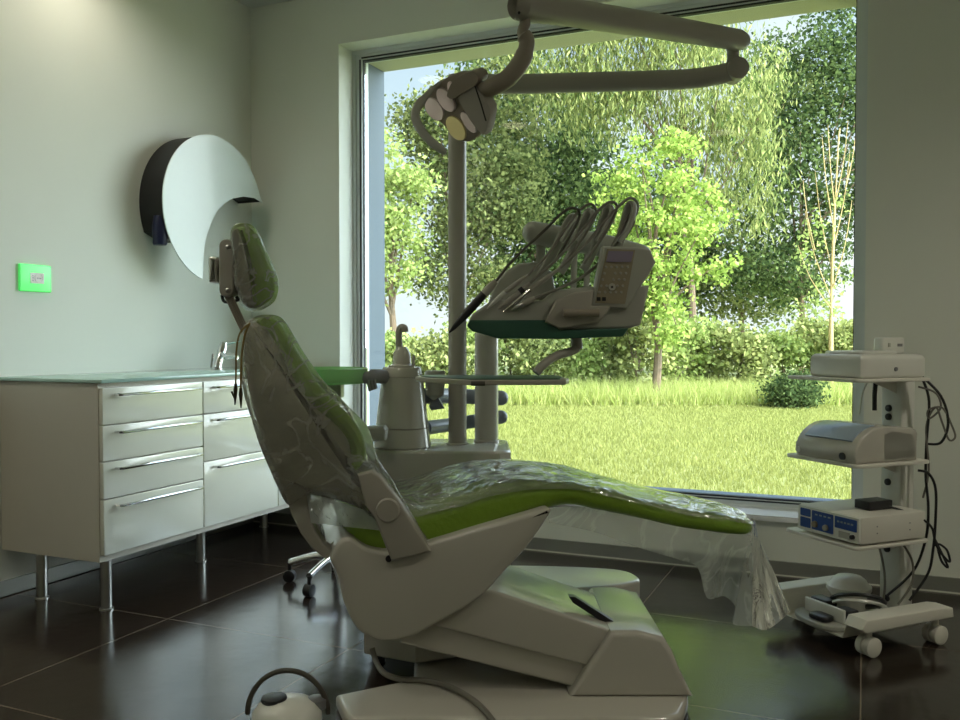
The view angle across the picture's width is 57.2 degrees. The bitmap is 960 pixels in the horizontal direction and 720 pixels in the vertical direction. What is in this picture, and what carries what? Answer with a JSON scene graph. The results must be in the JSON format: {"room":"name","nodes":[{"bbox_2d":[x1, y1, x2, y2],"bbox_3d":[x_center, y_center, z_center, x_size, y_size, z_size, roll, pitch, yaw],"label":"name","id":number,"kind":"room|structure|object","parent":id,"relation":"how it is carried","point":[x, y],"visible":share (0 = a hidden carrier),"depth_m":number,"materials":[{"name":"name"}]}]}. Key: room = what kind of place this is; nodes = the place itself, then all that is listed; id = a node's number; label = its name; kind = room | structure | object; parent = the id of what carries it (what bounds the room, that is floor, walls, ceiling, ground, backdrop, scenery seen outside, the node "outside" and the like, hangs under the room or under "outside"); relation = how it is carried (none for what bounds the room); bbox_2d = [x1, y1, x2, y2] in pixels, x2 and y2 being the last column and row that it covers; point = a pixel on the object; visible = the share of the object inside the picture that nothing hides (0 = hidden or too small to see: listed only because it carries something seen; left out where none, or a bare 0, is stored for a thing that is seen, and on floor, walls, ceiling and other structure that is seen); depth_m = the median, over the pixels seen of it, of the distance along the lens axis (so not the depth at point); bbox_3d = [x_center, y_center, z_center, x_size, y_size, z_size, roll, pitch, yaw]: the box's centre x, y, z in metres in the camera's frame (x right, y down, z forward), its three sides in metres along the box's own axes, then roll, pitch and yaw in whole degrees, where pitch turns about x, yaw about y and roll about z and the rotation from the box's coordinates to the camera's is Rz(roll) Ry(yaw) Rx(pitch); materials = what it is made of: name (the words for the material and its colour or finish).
{"room":"dental clinic","nodes":[
{"label":"dental clinic","id":0,"kind":"room"},
{"bbox_2d":[0,0,251,580],"bbox_3d":[-2.790,-0.460,1.983,0.250,2.940,6.820,1,2,24],"label":"wall","id":1,"kind":"structure","parent":0,"point":[90,90],"depth_m":4.07,"materials":[{"name":"white paint"}]},
{"bbox_2d":[18,263,50,292],"bbox_3d":[-1.884,-0.346,3.729,0.016,0.116,0.156,1,2,24],"label":"power socket","id":2,"kind":"object","parent":1,"relation":"attached to","point":[31,277],"visible":1,"depth_m":3.72,"materials":[{"name":"green plastic"}]},
{"bbox_2d":[30,273,43,283],"bbox_3d":[-1.876,-0.347,3.731,0.004,0.044,0.066,1,2,24],"label":"outlet","id":3,"kind":"object","parent":2,"relation":"attached to","point":[35,278],"depth_m":3.73,"materials":[{"name":"white plastic"}]},
{"bbox_2d":[0,518,253,596],"bbox_3d":[-2.612,0.974,2.098,0.012,0.060,6.508,1,2,24],"label":"baseboard","id":4,"kind":"structure","parent":1,"relation":"attached to","point":[13,585],"depth_m":3.90,"materials":[{"name":"metal"}]},
{"bbox_2d":[139,135,262,278],"bbox_3d":[-1.432,-0.784,4.577,0.154,0.741,0.769,1,2,24],"label":"dispenser","id":5,"kind":"object","parent":1,"relation":"attached to","point":[185,182],"visible":1,"depth_m":4.38,"materials":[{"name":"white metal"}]},
{"bbox_2d":[236,0,292,7],"bbox_3d":[-0.062,-2.005,0.970,6.130,0.200,7.220,1,2,24],"label":"ceiling","id":6,"kind":"structure","parent":0,"point":[249,3],"depth_m":4.93,"materials":[{"name":"paint"}]},
{"bbox_2d":[0,521,959,719],"bbox_3d":[-0.062,1.084,1.048,6.130,0.100,7.220,1,2,24],"label":"floor","id":7,"kind":"structure","parent":0,"point":[182,638],"depth_m":3.02,"materials":[{"name":"brown tile"}]},
{"bbox_2d":[0,378,202,610],"bbox_3d":[-1.572,0.524,3.734,0.592,0.885,0.562,1,2,24],"label":"base cabinet","id":8,"kind":"object","parent":7,"relation":"on","point":[101,473],"visible":1,"depth_m":3.51,"materials":[{"name":"beige laminate"}]},
{"bbox_2d":[0,366,239,382],"bbox_3d":[-1.376,0.061,4.202,0.570,0.014,1.622,1,2,24],"label":"countertop","id":9,"kind":"structure","parent":8,"relation":"on","point":[147,375],"depth_m":3.73,"materials":[{"name":"green glass"}]},
{"bbox_2d":[210,340,239,368],"bbox_3d":[-1.296,-0.025,4.472,0.145,0.152,0.176,0,1,-13],"label":"faucet","id":10,"kind":"object","parent":9,"relation":"on","point":[221,355],"visible":0.89,"depth_m":4.48,"materials":[{"name":"silver metal"}]},
{"bbox_2d":[195,375,277,561],"bbox_3d":[-1.351,0.512,4.237,0.592,0.885,0.538,1,2,24],"label":"base cabinet","id":11,"kind":"object","parent":7,"relation":"on","point":[239,485],"visible":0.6,"depth_m":4.05,"materials":[{"name":"beige laminate"}]},
{"bbox_2d":[245,668,330,719],"bbox_3d":[-0.544,0.929,2.429,0.225,0.141,0.180,1,2,24],"label":"foot pedal","id":12,"kind":"object","parent":7,"relation":"on","point":[272,705],"visible":1,"depth_m":2.41,"materials":[{"name":"white plastic"}]},
{"bbox_2d":[259,398,332,531],"bbox_3d":[-1.143,0.500,4.714,0.592,0.885,0.502,1,2,24],"label":"base cabinet","id":13,"kind":"object","parent":7,"relation":"on","point":[282,504],"visible":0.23,"depth_m":4.49,"materials":[{"name":"beige laminate"}]},
{"bbox_2d":[283,500,335,596],"bbox_3d":[-0.621,0.715,3.783,0.468,0.502,0.446,1,2,24],"label":"stool","id":14,"kind":"object","parent":7,"relation":"on","point":[309,590],"visible":0.22,"depth_m":3.79,"materials":[{"name":"silver metal"}]},
{"bbox_2d":[313,324,639,597],"bbox_3d":[-0.052,0.421,3.284,1.257,1.109,0.587,0,1,2],"label":"dental unit","id":15,"kind":"object","parent":7,"relation":"on","point":[408,451],"visible":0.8,"depth_m":3.16,"materials":[{"name":"white plastic"}]},
{"bbox_2d":[320,385,343,397],"bbox_3d":[-0.553,0.109,3.154,0.120,0.048,0.080,0,1,0],"label":"bowl","id":16,"kind":"object","parent":15,"relation":"on","point":[338,390],"depth_m":3.11,"materials":[{"name":"plastic"}]},
{"bbox_2d":[313,367,367,384],"bbox_3d":[-0.543,0.056,3.142,0.286,0.056,0.286,1,2,24],"label":"bowl","id":17,"kind":"object","parent":15,"relation":"on","point":[329,375],"depth_m":3.03,"materials":[{"name":"green glass"}]},
{"bbox_2d":[362,369,389,390],"bbox_3d":[-0.369,0.070,3.138,0.067,0.077,0.120,1,2,24],"label":"joint","id":18,"kind":"object","parent":15,"relation":"on","point":[371,377],"depth_m":3.11,"materials":[{"name":"grey paint"}]},
{"bbox_2d":[467,200,654,375],"bbox_3d":[0.275,-0.242,3.068,0.641,0.571,0.615,0,1,9],"label":"console","id":19,"kind":"object","parent":15,"relation":"attached to","point":[614,304],"visible":0.92,"depth_m":2.82,"materials":[{"name":"grey plastic"}]},
{"bbox_2d":[415,375,568,385],"bbox_3d":[0.031,0.063,2.770,0.490,0.020,0.315,0,1,1],"label":"tray table","id":20,"kind":"object","parent":19,"relation":"attached to","point":[473,380],"visible":1,"depth_m":2.65,"materials":[{"name":"beige plastic"}]},
{"bbox_2d":[449,207,580,332],"bbox_3d":[0.119,-0.290,2.812,0.441,0.411,0.057,0,1,-17],"label":"handpiece","id":21,"kind":"object","parent":19,"relation":"on","point":[474,304],"visible":0.94,"depth_m":2.77,"materials":[{"name":"black plastic"}]},
{"bbox_2d":[487,203,596,308],"bbox_3d":[0.208,-0.339,2.853,0.379,0.353,0.063,-1,2,-21],"label":"handpiece","id":22,"kind":"object","parent":19,"relation":"on","point":[504,292],"visible":0.91,"depth_m":2.83,"materials":[{"name":"grey plastic"}]},
{"bbox_2d":[467,320,627,338],"bbox_3d":[0.217,-0.101,2.955,0.518,0.061,0.286,0,1,0],"label":"tray","id":23,"kind":"object","parent":19,"relation":"on","point":[500,329],"depth_m":2.81,"materials":[{"name":"green plastic"}]},
{"bbox_2d":[498,200,617,308],"bbox_3d":[0.258,-0.343,2.860,0.413,0.361,0.060,0,1,-17],"label":"handpiece","id":24,"kind":"object","parent":19,"relation":"on","point":[523,288],"visible":0.97,"depth_m":2.84,"materials":[{"name":"beige plastic"}]},
{"bbox_2d":[503,197,638,311],"bbox_3d":[0.302,-0.343,2.841,0.462,0.381,0.066,0,2,-17],"label":"handpiece","id":25,"kind":"object","parent":19,"relation":"on","point":[529,290],"visible":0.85,"depth_m":2.81,"materials":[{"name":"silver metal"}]},
{"bbox_2d":[512,213,635,310],"bbox_3d":[0.308,-0.322,2.838,0.423,0.328,0.031,0,1,-15],"label":"handpiece","id":26,"kind":"object","parent":19,"relation":"on","point":[530,300],"visible":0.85,"depth_m":2.82,"materials":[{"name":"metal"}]},
{"bbox_2d":[411,0,750,444],"bbox_3d":[0.406,-0.438,2.860,1.205,1.543,0.960,0,1,-1],"label":"light","id":27,"kind":"object","parent":15,"relation":"on","point":[464,102],"visible":0.99,"depth_m":3.06,"materials":[{"name":"beige plastic"}]},
{"bbox_2d":[209,226,751,719],"bbox_3d":[-0.007,0.298,2.667,1.633,1.390,0.738,0,1,9],"label":"dental chair","id":28,"kind":"object","parent":7,"relation":"on","point":[450,603],"visible":0.94,"depth_m":2.52,"materials":[{"name":"white plastic"}]},
{"bbox_2d":[231,323,250,407],"bbox_3d":[-0.672,0.015,2.471,0.058,0.240,0.012,0,1,4],"label":"cord","id":29,"kind":"object","parent":28,"relation":"hanging from","point":[235,390],"visible":1,"depth_m":2.47,"materials":[{"name":"black rubber"}]},
{"bbox_2d":[230,223,278,310],"bbox_3d":[-0.703,-0.281,2.725,0.137,0.254,0.324,0,1,-17],"label":"headrest cover","id":30,"kind":"object","parent":28,"relation":"on","point":[235,226],"visible":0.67,"depth_m":2.67,"materials":[{"name":"plastic"}]},
{"bbox_2d":[256,317,365,469],"bbox_3d":[-0.540,0.092,2.748,0.305,0.446,0.573,0,1,-14],"label":"backrest cushion","id":31,"kind":"object","parent":28,"relation":"on","point":[301,427],"depth_m":2.52,"materials":[{"name":"green leather"}]},
{"bbox_2d":[241,314,427,537],"bbox_3d":[-0.466,0.217,2.747,0.534,0.710,0.675,0,1,-14],"label":"cover","id":32,"kind":"object","parent":28,"relation":"on","point":[370,448],"visible":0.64,"depth_m":2.66,"materials":[{"name":"plastic"}]},
{"bbox_2d":[306,492,378,529],"bbox_3d":[-0.381,0.429,2.497,0.225,0.109,0.020,0,1,0],"label":"film","id":33,"kind":"object","parent":28,"relation":"attached to","point":[322,510],"visible":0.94,"depth_m":2.50,"materials":[{"name":"plastic"}]},
{"bbox_2d":[370,647,495,719],"bbox_3d":[-0.120,0.924,2.501,0.122,0.061,0.633,-1,2,-42],"label":"air hose","id":34,"kind":"object","parent":28,"relation":"on","point":[381,670],"visible":1,"depth_m":2.58,"materials":[{"name":"grey rubber"}]},
{"bbox_2d":[336,461,751,547],"bbox_3d":[0.164,0.440,2.757,1.293,0.234,0.491,0,1,0],"label":"seat cushion","id":35,"kind":"object","parent":28,"relation":"on","point":[499,515],"depth_m":2.52,"materials":[{"name":"green leather"}]},
{"bbox_2d":[393,458,789,629],"bbox_3d":[0.294,0.547,2.726,1.307,0.460,0.508,0,1,5],"label":"cover","id":36,"kind":"object","parent":28,"relation":"on","point":[764,580],"visible":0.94,"depth_m":2.63,"materials":[{"name":"clear plastic"}]},
{"bbox_2d":[770,375,953,657],"bbox_3d":[1.352,0.518,3.164,0.425,0.925,0.470,-1,2,-23],"label":"equipment cart","id":37,"kind":"object","parent":7,"relation":"on","point":[897,393],"visible":0.61,"depth_m":3.13,"materials":[{"name":"white metal"}]},
{"bbox_2d":[795,594,858,631],"bbox_3d":[1.232,0.894,3.126,0.179,0.073,0.236,0,1,-16],"label":"foot pedal","id":38,"kind":"object","parent":37,"relation":"on","point":[819,612],"visible":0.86,"depth_m":3.08,"materials":[{"name":"grey plastic"}]},
{"bbox_2d":[795,420,916,463],"bbox_3d":[1.319,0.281,3.102,0.293,0.124,0.278,-1,2,-23],"label":"medical device","id":39,"kind":"object","parent":37,"relation":"on","point":[852,442],"visible":1,"depth_m":3.00,"materials":[{"name":"white plastic"}]},
{"bbox_2d":[826,573,887,611],"bbox_3d":[1.360,0.862,3.179,0.208,0.139,0.268,1,2,24],"label":"foot pedal","id":40,"kind":"object","parent":37,"relation":"on","point":[851,590],"visible":0.75,"depth_m":3.18,"materials":[{"name":"white plastic"}]},
{"bbox_2d":[787,527,927,550],"bbox_3d":[1.336,0.623,3.133,0.340,0.012,0.340,-1,2,-23],"label":"shelf","id":41,"kind":"object","parent":37,"relation":"attached to","point":[795,530],"depth_m":3.01,"materials":[{"name":"white plastic"}]},
{"bbox_2d":[787,453,928,468],"bbox_3d":[1.336,0.349,3.126,0.340,0.012,0.340,-1,2,-23],"label":"shelf","id":42,"kind":"object","parent":37,"relation":"attached to","point":[793,455],"depth_m":2.99,"materials":[{"name":"white plastic"}]},
{"bbox_2d":[788,375,929,382],"bbox_3d":[1.336,0.064,3.119,0.340,0.012,0.340,-1,2,-23],"label":"shelf","id":43,"kind":"object","parent":37,"relation":"attached to","point":[803,377],"depth_m":2.99,"materials":[{"name":"white plastic"}]},
{"bbox_2d":[798,498,924,544],"bbox_3d":[1.339,0.569,3.106,0.315,0.097,0.284,-1,2,-23],"label":"electrosurgical unit","id":44,"kind":"object","parent":37,"relation":"on","point":[839,519],"visible":1,"depth_m":3.01,"materials":[{"name":"white plastic"}]},
{"bbox_2d":[855,497,891,510],"bbox_3d":[1.381,0.504,3.089,0.110,0.031,0.070,-1,2,-23],"label":"power adapter","id":45,"kind":"object","parent":44,"relation":"on","point":[872,503],"visible":1,"depth_m":3.06,"materials":[{"name":"black plastic"}]},
{"bbox_2d":[888,506,935,545],"bbox_3d":[1.492,0.575,3.053,0.170,0.140,0.025,0,1,10],"label":"power cable","id":46,"kind":"object","parent":44,"relation":"on","point":[891,507],"visible":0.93,"depth_m":3.04,"materials":[{"name":"black plastic"}]},
{"bbox_2d":[858,383,867,414],"bbox_3d":[1.397,0.135,3.201,0.039,0.132,0.006,1,2,40],"label":"power cable","id":47,"kind":"object","parent":37,"relation":"hanging from","point":[866,383],"visible":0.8,"depth_m":3.21,"materials":[{"name":"white plastic"}]},
{"bbox_2d":[811,350,924,378],"bbox_3d":[1.356,0.013,3.090,0.292,0.092,0.254,-1,2,-23],"label":"medical device","id":48,"kind":"object","parent":37,"relation":"on","point":[861,364],"visible":1,"depth_m":2.99,"materials":[{"name":"white plastic"}]},
{"bbox_2d":[874,337,903,353],"bbox_3d":[1.450,-0.051,3.117,0.110,0.058,0.047,-1,2,-23],"label":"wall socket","id":49,"kind":"object","parent":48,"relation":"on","point":[896,344],"visible":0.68,"depth_m":3.10,"materials":[{"name":"white plastic"}]},
{"bbox_2d":[872,383,877,410],"bbox_3d":[1.419,0.126,3.161,0.020,0.111,0.017,-1,2,-44],"label":"power cable","id":50,"kind":"object","parent":37,"relation":"hanging from","point":[875,386],"visible":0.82,"depth_m":3.15,"materials":[{"name":"black plastic"}]},
{"bbox_2d":[879,549,885,598],"bbox_3d":[1.428,0.757,3.135,0.034,0.252,0.021,0,1,3],"label":"power cable","id":51,"kind":"object","parent":37,"relation":"hanging from","point":[880,551],"visible":0.64,"depth_m":3.13,"materials":[{"name":"grey rubber"}]},
{"bbox_2d":[897,546,914,604],"bbox_3d":[1.503,0.748,3.106,0.056,0.234,0.036,1,2,24],"label":"power cable","id":52,"kind":"object","parent":37,"relation":"hanging from","point":[905,547],"visible":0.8,"depth_m":3.09,"materials":[{"name":"grey rubber"}]},
{"bbox_2d":[886,381,930,595],"bbox_3d":[1.505,0.449,3.093,0.136,0.775,0.029,0,1,16],"label":"power cable","id":53,"kind":"object","parent":37,"relation":"hanging from","point":[924,382],"visible":0.91,"depth_m":3.07,"materials":[{"name":"black plastic"}]},
{"bbox_2d":[908,469,937,600],"bbox_3d":[1.542,0.613,3.062,0.088,0.467,0.016,1,2,21],"label":"power cable","id":54,"kind":"object","parent":37,"relation":"hanging from","point":[919,470],"visible":1,"depth_m":3.05,"materials":[{"name":"black plastic"}]},
{"bbox_2d":[923,376,949,445],"bbox_3d":[1.576,0.174,3.054,0.097,0.248,0.015,1,2,42],"label":"power cable","id":55,"kind":"object","parent":37,"relation":"hanging from","point":[928,382],"visible":0.91,"depth_m":3.03,"materials":[{"name":"black plastic"}]},
{"bbox_2d":[918,386,955,497],"bbox_3d":[1.582,0.288,3.050,0.120,0.394,0.024,1,2,34],"label":"power cable","id":56,"kind":"object","parent":37,"relation":"hanging from","point":[921,387],"visible":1,"depth_m":3.05,"materials":[{"name":"grey rubber"}]},
{"bbox_2d":[932,532,950,567],"bbox_3d":[1.595,0.652,3.043,0.063,0.137,0.015,0,1,14],"label":"power cable","id":57,"kind":"object","parent":37,"relation":"hanging from","point":[939,551],"visible":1,"depth_m":3.04,"materials":[{"name":"black plastic"}]},
{"bbox_2d":[250,0,959,577],"bbox_3d":[1.253,-0.511,4.019,6.030,2.940,0.150,1,2,24],"label":"wall","id":58,"kind":"structure","parent":0,"point":[302,156],"depth_m":4.09,"materials":[{"name":"white paint"}]},
{"bbox_2d":[254,512,959,593],"bbox_3d":[1.221,0.927,3.981,5.530,0.060,0.012,1,2,24],"label":"baseboard","id":59,"kind":"structure","parent":58,"relation":"attached to","point":[939,583],"depth_m":4.06,"materials":[{"name":"metal"}]},
{"bbox_2d":[564,504,797,523],"bbox_3d":[0.464,0.697,4.377,2.640,0.024,0.158,1,2,24],"label":"trim","id":60,"kind":"structure","parent":58,"relation":"attached to","point":[755,513],"depth_m":3.96,"materials":[{"name":"stone"}]},
{"bbox_3d":[1.332,-0.365,4.203,6.030,3.240,0.245,1,2,24],"label":"wall","id":61,"kind":"structure","parent":0,"visible":0},
{"bbox_2d":[368,63,384,425],"bbox_3d":[-0.621,-0.516,5.094,0.055,2.327,0.180,1,2,24],"label":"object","id":62,"kind":"structure","parent":61,"relation":"attached to","point":[375,75],"depth_m":5.07,"materials":[{"name":"grey metal"}]},
{"bbox_2d":[352,0,867,510],"bbox_3d":[0.511,-0.512,4.457,2.640,2.398,0.082,1,2,24],"label":"window","id":63,"kind":"structure","parent":61,"relation":"in","point":[361,58],"depth_m":4.47,"materials":[{"name":"paint"}]},
{"bbox_2d":[369,0,855,71],"bbox_3d":[0.564,-1.690,4.547,2.640,0.048,0.180,1,2,24],"label":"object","id":64,"kind":"structure","parent":61,"relation":"attached to","point":[805,6],"depth_m":4.56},
{"bbox_2d":[645,486,841,500],"bbox_3d":[0.570,0.671,4.620,2.640,0.023,0.210,1,2,24],"label":"trim","id":65,"kind":"structure","parent":61,"relation":"attached to","point":[658,488],"depth_m":4.36,"materials":[{"name":"grey metal"}]},
{"label":"outside","id":66,"kind":"structure","parent":0,"visible":0},
{"bbox_2d":[426,349,851,499],"bbox_3d":[18.937,0.246,43.364,120.000,0.300,85.400,1,2,24],"label":"ground","id":67,"kind":"structure","parent":66,"point":[506,367],"depth_m":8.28,"materials":[{"name":"green plant"}]},
{"bbox_2d":[385,327,411,366],"bbox_3d":[-2.233,-0.009,18.303,1.719,1.653,1.595,-1,2,-24],"label":"bush","id":68,"kind":"object","parent":67,"relation":"on","point":[389,337],"visible":0.14,"depth_m":18.02,"materials":[{"name":"green plant"}]},
{"bbox_2d":[385,328,426,373],"bbox_3d":[-1.506,0.020,18.672,1.731,1.422,1.614,0,1,5],"label":"bush","id":69,"kind":"object","parent":67,"relation":"on","point":[413,330],"visible":0.06,"depth_m":18.42,"materials":[{"name":"green plant"}]},
{"bbox_2d":[384,124,447,334],"bbox_3d":[-2.596,-2.606,21.062,3.790,6.535,2.917,0,1,11],"label":"birch tree","id":70,"kind":"object","parent":67,"relation":"on","point":[408,181],"visible":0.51,"depth_m":20.71,"materials":[{"name":"green plant"}]},
{"bbox_2d":[392,326,474,384],"bbox_3d":[-0.835,0.029,17.823,1.705,1.431,1.510,0,1,4],"label":"bush","id":71,"kind":"object","parent":67,"relation":"on","point":[433,357],"visible":0.54,"depth_m":17.55,"materials":[{"name":"green plant"}]},
{"bbox_2d":[384,55,566,324],"bbox_3d":[0.055,-4.198,24.306,4.816,9.550,5.078,1,2,38],"label":"broadleaf tree","id":72,"kind":"object","parent":67,"relation":"on","point":[483,216],"visible":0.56,"depth_m":23.57,"materials":[{"name":"green plant"}]},
{"bbox_2d":[440,310,510,374],"bbox_3d":[-0.118,-0.134,18.217,1.670,1.813,1.678,1,2,24],"label":"bush","id":73,"kind":"object","parent":67,"relation":"on","point":[470,335],"visible":0.12,"depth_m":17.96,"materials":[{"name":"green plant"}]},
{"bbox_2d":[498,339,541,374],"bbox_3d":[0.746,-0.247,18.603,1.623,1.942,1.520,0,1,-16],"label":"bush","id":74,"kind":"object","parent":67,"relation":"on","point":[513,346],"visible":0.12,"depth_m":18.27,"materials":[{"name":"green plant"}]},
{"bbox_2d":[505,339,584,386],"bbox_3d":[1.249,-0.115,17.762,1.723,1.744,1.888,1,2,24],"label":"bush","id":75,"kind":"object","parent":67,"relation":"on","point":[531,358],"visible":0.53,"depth_m":17.46,"materials":[{"name":"green plant"}]},
{"bbox_2d":[467,60,666,346],"bbox_3d":[2.044,-4.462,26.973,6.537,9.946,4.938,0,2,-19],"label":"broadleaf tree","id":76,"kind":"object","parent":67,"relation":"on","point":[564,166],"visible":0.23,"depth_m":26.17,"materials":[{"name":"green plant"}]},
{"bbox_2d":[540,338,613,383],"bbox_3d":[2.007,0.002,18.193,1.889,1.501,1.532,1,2,41],"label":"bush","id":77,"kind":"object","parent":67,"relation":"on","point":[587,343],"visible":0.33,"depth_m":17.95,"materials":[{"name":"green plant"}]},
{"bbox_2d":[443,51,746,371],"bbox_3d":[3.877,-5.992,30.863,10.852,12.809,5.551,0,1,0],"label":"broadleaf tree","id":78,"kind":"object","parent":67,"relation":"on","point":[705,256],"visible":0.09,"depth_m":30.14,"materials":[{"name":"green plant"}]},
{"bbox_2d":[581,330,642,385],"bbox_3d":[2.671,-0.121,18.668,1.739,1.701,1.627,1,2,24],"label":"bush","id":79,"kind":"object","parent":67,"relation":"on","point":[613,349],"visible":0.19,"depth_m":18.32,"materials":[{"name":"green plant"}]},
{"bbox_2d":[424,373,851,406],"bbox_3d":[3.018,0.532,16.345,10.703,0.480,3.704,0,1,0],"label":"meadow grass","id":80,"kind":"structure","parent":67,"relation":"on","point":[706,392],"depth_m":15.34,"materials":[{"name":"green plant"}]},
{"bbox_2d":[603,308,686,383],"bbox_3d":[3.333,-0.198,17.783,1.703,1.911,1.462,0,1,-4],"label":"bush","id":81,"kind":"object","parent":67,"relation":"on","point":[638,333],"visible":0.54,"depth_m":17.59,"materials":[{"name":"green plant"}]},
{"bbox_2d":[490,19,804,368],"bbox_3d":[4.070,-5.019,21.831,7.739,11.315,4.549,0,1,9],"label":"weeping willow","id":82,"kind":"object","parent":67,"relation":"on","point":[719,121],"visible":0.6,"depth_m":21.39,"materials":[{"name":"green plant"}]},
{"bbox_2d":[581,122,749,391],"bbox_3d":[3.281,-1.714,16.059,2.815,4.999,2.254,0,1,-16],"label":"maple tree","id":83,"kind":"object","parent":67,"relation":"on","point":[687,204],"visible":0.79,"depth_m":15.74,"materials":[{"name":"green plant"}]},
{"bbox_2d":[644,310,728,386],"bbox_3d":[4.178,-0.210,18.161,1.783,1.938,1.589,1,2,24],"label":"bush","id":84,"kind":"object","parent":67,"relation":"on","point":[701,333],"visible":0.39,"depth_m":18.00,"materials":[{"name":"green plant"}]},
{"bbox_2d":[678,311,752,382],"bbox_3d":[4.993,-0.157,18.602,1.822,1.806,1.634,0,1,-13],"label":"bush","id":85,"kind":"object","parent":67,"relation":"on","point":[715,352],"visible":0.34,"depth_m":18.34,"materials":[{"name":"green plant"}]},
{"bbox_2d":[644,50,845,365],"bbox_3d":[8.480,-4.905,29.714,7.961,10.696,5.186,0,1,0],"label":"broadleaf tree","id":86,"kind":"object","parent":67,"relation":"on","point":[723,300],"visible":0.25,"depth_m":29.39,"materials":[{"name":"green plant"}]},
{"bbox_2d":[709,318,784,388],"bbox_3d":[5.319,-0.044,17.846,1.611,1.599,1.714,1,2,24],"label":"bush","id":87,"kind":"object","parent":67,"relation":"on","point":[749,347],"visible":0.85,"depth_m":17.58,"materials":[{"name":"green plant"}]},
{"bbox_2d":[703,7,855,370],"bbox_3d":[10.212,-5.260,25.996,6.943,11.589,4.271,0,1,-7],"label":"broadleaf tree","id":88,"kind":"object","parent":67,"relation":"on","point":[833,44],"visible":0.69,"depth_m":25.46,"materials":[{"name":"green plant"}]},
{"bbox_2d":[753,323,819,385],"bbox_3d":[6.263,-0.009,18.224,1.855,1.522,1.622,1,2,24],"label":"bush","id":89,"kind":"object","parent":67,"relation":"on","point":[794,353],"visible":0.5,"depth_m":17.96,"materials":[{"name":"green plant"}]},
{"bbox_2d":[752,363,834,408],"bbox_3d":[5.268,0.451,14.727,1.215,0.788,1.220,0,1,-8],"label":"shrub","id":90,"kind":"object","parent":67,"relation":"on","point":[792,392],"visible":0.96,"depth_m":14.54,"materials":[{"name":"green plant"}]},
{"bbox_2d":[773,311,840,375],"bbox_3d":[7.064,-0.157,18.619,1.719,1.793,1.394,0,1,-4],"label":"bush","id":91,"kind":"object","parent":67,"relation":"on","point":[805,326],"visible":0.28,"depth_m":18.48,"materials":[{"name":"green plant"}]},
{"bbox_2d":[785,123,854,389],"bbox_3d":[6.549,-1.918,16.956,1.440,5.348,1.249,0,1,-4],"label":"bare sapling","id":92,"kind":"object","parent":67,"relation":"on","point":[827,303],"visible":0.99,"depth_m":16.94,"materials":[{"name":"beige plant"}]},
{"bbox_2d":[807,317,852,388],"bbox_3d":[7.439,-0.093,17.754,1.627,1.712,1.700,1,2,24],"label":"bush","id":93,"kind":"object","parent":67,"relation":"on","point":[843,330],"visible":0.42,"depth_m":17.53,"materials":[{"name":"green plant"}]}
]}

